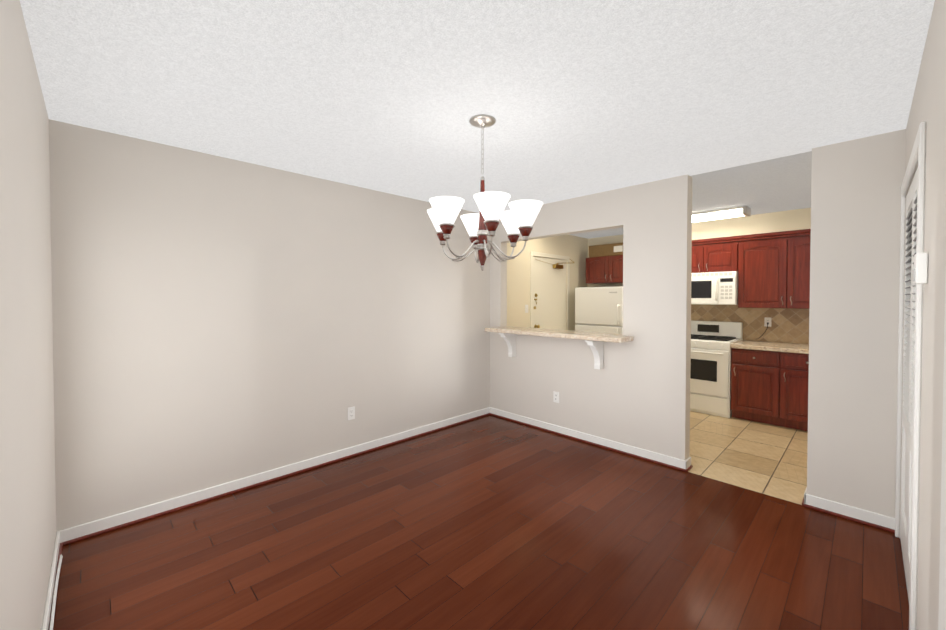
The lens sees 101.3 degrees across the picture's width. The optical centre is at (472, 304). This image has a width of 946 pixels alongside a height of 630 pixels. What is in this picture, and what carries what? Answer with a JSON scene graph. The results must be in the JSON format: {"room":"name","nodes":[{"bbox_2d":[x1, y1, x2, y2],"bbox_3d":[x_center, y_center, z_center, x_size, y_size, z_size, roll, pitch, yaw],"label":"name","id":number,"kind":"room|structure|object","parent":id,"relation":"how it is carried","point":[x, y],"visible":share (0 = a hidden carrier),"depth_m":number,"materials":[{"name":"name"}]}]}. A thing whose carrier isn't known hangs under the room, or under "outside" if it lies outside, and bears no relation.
{"room":"empty dining room","nodes":[
{"label":"empty dining room","id":0,"kind":"room"},
{"bbox_2d":[0,0,945,629],"bbox_3d":[0.985,0.156,3.187,6.436,2.440,3.940,-1,1,-44],"label":"wall","id":1,"kind":"structure","parent":0,"point":[174,322],"depth_m":2.61,"materials":[{"name":"paint"}]},
{"bbox_2d":[41,528,68,629],"bbox_3d":[-1.207,1.368,1.041,0.033,0.088,3.305,-1,1,-44],"label":"baseboard","id":2,"kind":"structure","parent":1,"relation":"attached to","point":[62,536],"depth_m":1.88,"materials":[{"name":"white paint"}]},
{"bbox_2d":[69,407,488,543],"bbox_3d":[-1.086,1.327,3.497,3.646,0.088,0.026,-1,1,-44],"label":"baseboard","id":3,"kind":"structure","parent":1,"relation":"attached to","point":[164,507],"depth_m":2.88,"materials":[{"name":"white paint"}]},
{"bbox_2d":[348,406,354,419],"bbox_3d":[-1.096,0.981,3.492,0.070,0.114,0.008,-1,1,-44],"label":"outlet","id":4,"kind":"object","parent":1,"relation":"attached to","point":[351,413],"visible":1,"depth_m":3.49,"materials":[{"name":"white plastic"}]},
{"bbox_2d":[499,333,515,356],"bbox_3d":[0.394,0.458,4.410,0.230,0.285,0.072,-1,1,-44],"label":"corbel","id":5,"kind":"object","parent":1,"relation":"attached to","point":[510,339],"visible":0.79,"depth_m":4.42,"materials":[{"name":"white paint"}]},
{"bbox_2d":[530,251,569,329],"bbox_3d":[1.175,0.286,5.848,1.020,2.090,0.014,-1,1,-44],"label":"door frame","id":6,"kind":"structure","parent":1,"relation":"attached to","point":[546,255],"depth_m":5.70,"materials":[{"name":"beige paint"}]},
{"bbox_2d":[533,256,574,329],"bbox_3d":[1.241,0.302,5.809,0.932,2.043,0.249,-1,1,-44],"label":"entry door","id":7,"kind":"structure","parent":1,"relation":"in","point":[549,290],"depth_m":5.83,"materials":[{"name":"beige paint"}]},
{"bbox_2d":[553,391,558,402],"bbox_3d":[0.877,0.976,4.086,0.008,0.114,0.070,-1,1,-44],"label":"outlet","id":8,"kind":"object","parent":1,"relation":"attached to","point":[556,397],"visible":1,"depth_m":4.08,"materials":[{"name":"white plastic"}]},
{"bbox_2d":[485,326,633,342],"bbox_3d":[0.845,0.296,4.033,0.415,0.044,1.620,-1,1,-44],"label":"countertop","id":9,"kind":"structure","parent":1,"relation":"on","point":[593,336],"depth_m":3.83,"materials":[{"name":"beige stone"}]},
{"bbox_2d":[489,407,692,471],"bbox_3d":[0.990,1.319,3.965,0.026,0.088,2.205,-1,1,-44],"label":"baseboard","id":10,"kind":"structure","parent":1,"relation":"attached to","point":[683,465],"depth_m":3.72,"materials":[{"name":"white paint"}]},
{"bbox_2d":[585,340,603,368],"bbox_3d":[1.145,0.470,3.644,0.230,0.285,0.072,-1,1,-44],"label":"corbel","id":11,"kind":"object","parent":1,"relation":"attached to","point":[597,348],"visible":0.88,"depth_m":3.66,"materials":[{"name":"white paint"}]},
{"bbox_2d":[586,255,622,283],"bbox_3d":[2.217,-0.547,6.093,0.348,0.415,0.800,-1,1,-44],"label":"upper cabinet","id":12,"kind":"object","parent":1,"relation":"attached to","point":[608,269],"depth_m":6.03,"materials":[{"name":"brown wood"}]},
{"bbox_2d":[691,237,737,272],"bbox_3d":[3.122,-0.616,5.169,0.348,0.392,0.761,-1,1,-44],"label":"upper cabinet","id":13,"kind":"object","parent":1,"relation":"attached to","point":[707,256],"depth_m":4.95,"materials":[{"name":"brown wood"}]},
{"bbox_2d":[691,271,737,304],"bbox_3d":[3.082,-0.209,5.137,0.454,0.413,0.756,-1,1,-44],"label":"microwave","id":14,"kind":"object","parent":13,"relation":"attached to","point":[714,288],"visible":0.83,"depth_m":4.89,"materials":[{"name":"white plastic"}]},
{"bbox_2d":[691,304,809,343],"bbox_3d":[3.711,0.205,4.825,0.008,0.515,2.220,-1,1,-44],"label":"backsplash","id":15,"kind":"structure","parent":1,"relation":"attached to","point":[789,325],"depth_m":4.88,"materials":[{"name":"tile"}]},
{"bbox_2d":[764,317,770,326],"bbox_3d":[3.683,0.218,4.840,0.008,0.114,0.070,-1,1,-44],"label":"outlet","id":16,"kind":"object","parent":15,"relation":"attached to","point":[767,319],"visible":1,"depth_m":4.84,"materials":[{"name":"white plastic"}]},
{"bbox_2d":[738,229,810,308],"bbox_3d":[3.733,-0.380,4.549,0.348,0.844,0.982,-1,1,-44],"label":"upper cabinet","id":17,"kind":"object","parent":1,"relation":"attached to","point":[772,269],"depth_m":4.52,"materials":[{"name":"brown wood"}]},
{"bbox_2d":[802,491,894,532],"bbox_3d":[2.420,1.343,2.507,0.026,0.088,0.451,-1,1,-44],"label":"baseboard","id":18,"kind":"structure","parent":1,"relation":"attached to","point":[862,516],"depth_m":2.49,"materials":[{"name":"white paint"}]},
{"bbox_2d":[900,167,917,599],"bbox_3d":[2.157,0.379,1.899,1.086,2.013,0.054,-1,1,-44],"label":"door","id":19,"kind":"structure","parent":1,"relation":"in","point":[908,374],"depth_m":2.00,"materials":[{"name":"white paint"}]},
{"bbox_2d":[895,122,925,629],"bbox_3d":[2.145,0.347,1.916,1.218,2.100,0.016,-1,1,-44],"label":"door frame","id":20,"kind":"structure","parent":1,"relation":"attached to","point":[918,153],"depth_m":1.50,"materials":[{"name":"white paint"}]},
{"bbox_2d":[912,252,927,283],"bbox_3d":[1.607,-0.129,1.394,0.080,0.110,0.033,-1,1,-44],"label":"thermostat","id":21,"kind":"object","parent":1,"relation":"attached to","point":[920,273],"visible":1,"depth_m":1.37,"materials":[{"name":"white plastic"}]},
{"bbox_2d":[20,0,934,238],"bbox_3d":[0.985,-1.114,3.165,6.436,0.100,3.940,-1,1,-44],"label":"ceiling","id":22,"kind":"structure","parent":0,"point":[724,104],"depth_m":1.84,"materials":[{"name":"white paint"}]},
{"bbox_2d":[427,114,542,270],"bbox_3d":[0.054,-0.620,2.211,0.686,0.854,0.641,-1,1,-44],"label":"chandelier","id":23,"kind":"object","parent":22,"relation":"hanging from","point":[520,216],"visible":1,"depth_m":2.10,"materials":[{"name":"white glass"}]},
{"bbox_2d":[692,206,750,222],"bbox_3d":[2.628,-1.042,4.723,0.210,0.094,1.220,-1,1,-44],"label":"fluorescent ceiling light","id":24,"kind":"object","parent":22,"relation":"attached to","point":[739,211],"visible":0.44,"depth_m":4.41,"materials":[{"name":"white plastic"}]},
{"bbox_2d":[53,415,908,629],"bbox_3d":[0.031,1.441,2.274,3.766,0.100,3.940,-1,1,-44],"label":"floor","id":25,"kind":"structure","parent":0,"point":[489,522],"depth_m":2.16,"materials":[{"name":"brown wood"}]},
{"bbox_2d":[589,242,622,257],"bbox_3d":[2.217,-0.848,6.088,0.322,0.186,0.703,-1,1,-44],"label":"cardboard box","id":26,"kind":"object","parent":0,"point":[613,249],"visible":0.58,"depth_m":6.01,"materials":[{"name":"beige cardboard"}]},
{"bbox_2d":[688,411,807,504],"bbox_3d":[2.329,1.403,4.527,2.670,0.100,3.940,-1,1,-44],"label":"floor","id":27,"kind":"structure","parent":0,"point":[766,459],"depth_m":3.54,"materials":[{"name":"beige tile"}]},
{"bbox_2d":[575,286,622,333],"bbox_3d":[2.060,0.531,5.957,0.731,1.595,0.760,-1,1,-44],"label":"fridge","id":28,"kind":"object","parent":27,"relation":"on","point":[598,309],"visible":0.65,"depth_m":5.71,"materials":[{"name":"white metal"}]},
{"bbox_2d":[690,320,742,417],"bbox_3d":[2.986,0.787,5.060,0.722,1.115,0.756,-1,1,-44],"label":"range","id":29,"kind":"object","parent":27,"relation":"on","point":[710,374],"visible":0.46,"depth_m":4.76,"materials":[{"name":"white metal"},{"name":"dark glass"},{"name":"black metal"}]},
{"bbox_2d":[731,348,786,426],"bbox_3d":[3.458,0.931,4.626,0.663,0.840,0.518,-1,1,-44],"label":"base cabinet","id":30,"kind":"object","parent":27,"relation":"on","point":[769,387],"depth_m":4.39,"materials":[{"name":"brown wood"}]},
{"bbox_2d":[787,352,808,430],"bbox_3d":[3.760,0.936,4.318,0.663,0.840,0.576,-1,1,-44],"label":"base cabinet","id":31,"kind":"object","parent":27,"relation":"on","point":[797,363],"depth_m":4.15,"materials":[{"name":"brown wood"}]},
{"bbox_2d":[730,340,808,353],"bbox_3d":[3.750,0.492,4.305,0.667,0.045,1.376,-1,1,-44],"label":"countertop","id":32,"kind":"structure","parent":31,"relation":"on","point":[776,346],"depth_m":4.43,"materials":[{"name":"beige stone"}]},
{"bbox_2d":[692,208,810,239],"bbox_3d":[3.611,-0.970,4.707,0.290,0.240,2.220,-1,1,-44],"label":"soffit","id":33,"kind":"structure","parent":0,"point":[791,220],"depth_m":4.70,"materials":[{"name":"paint"}]}
]}

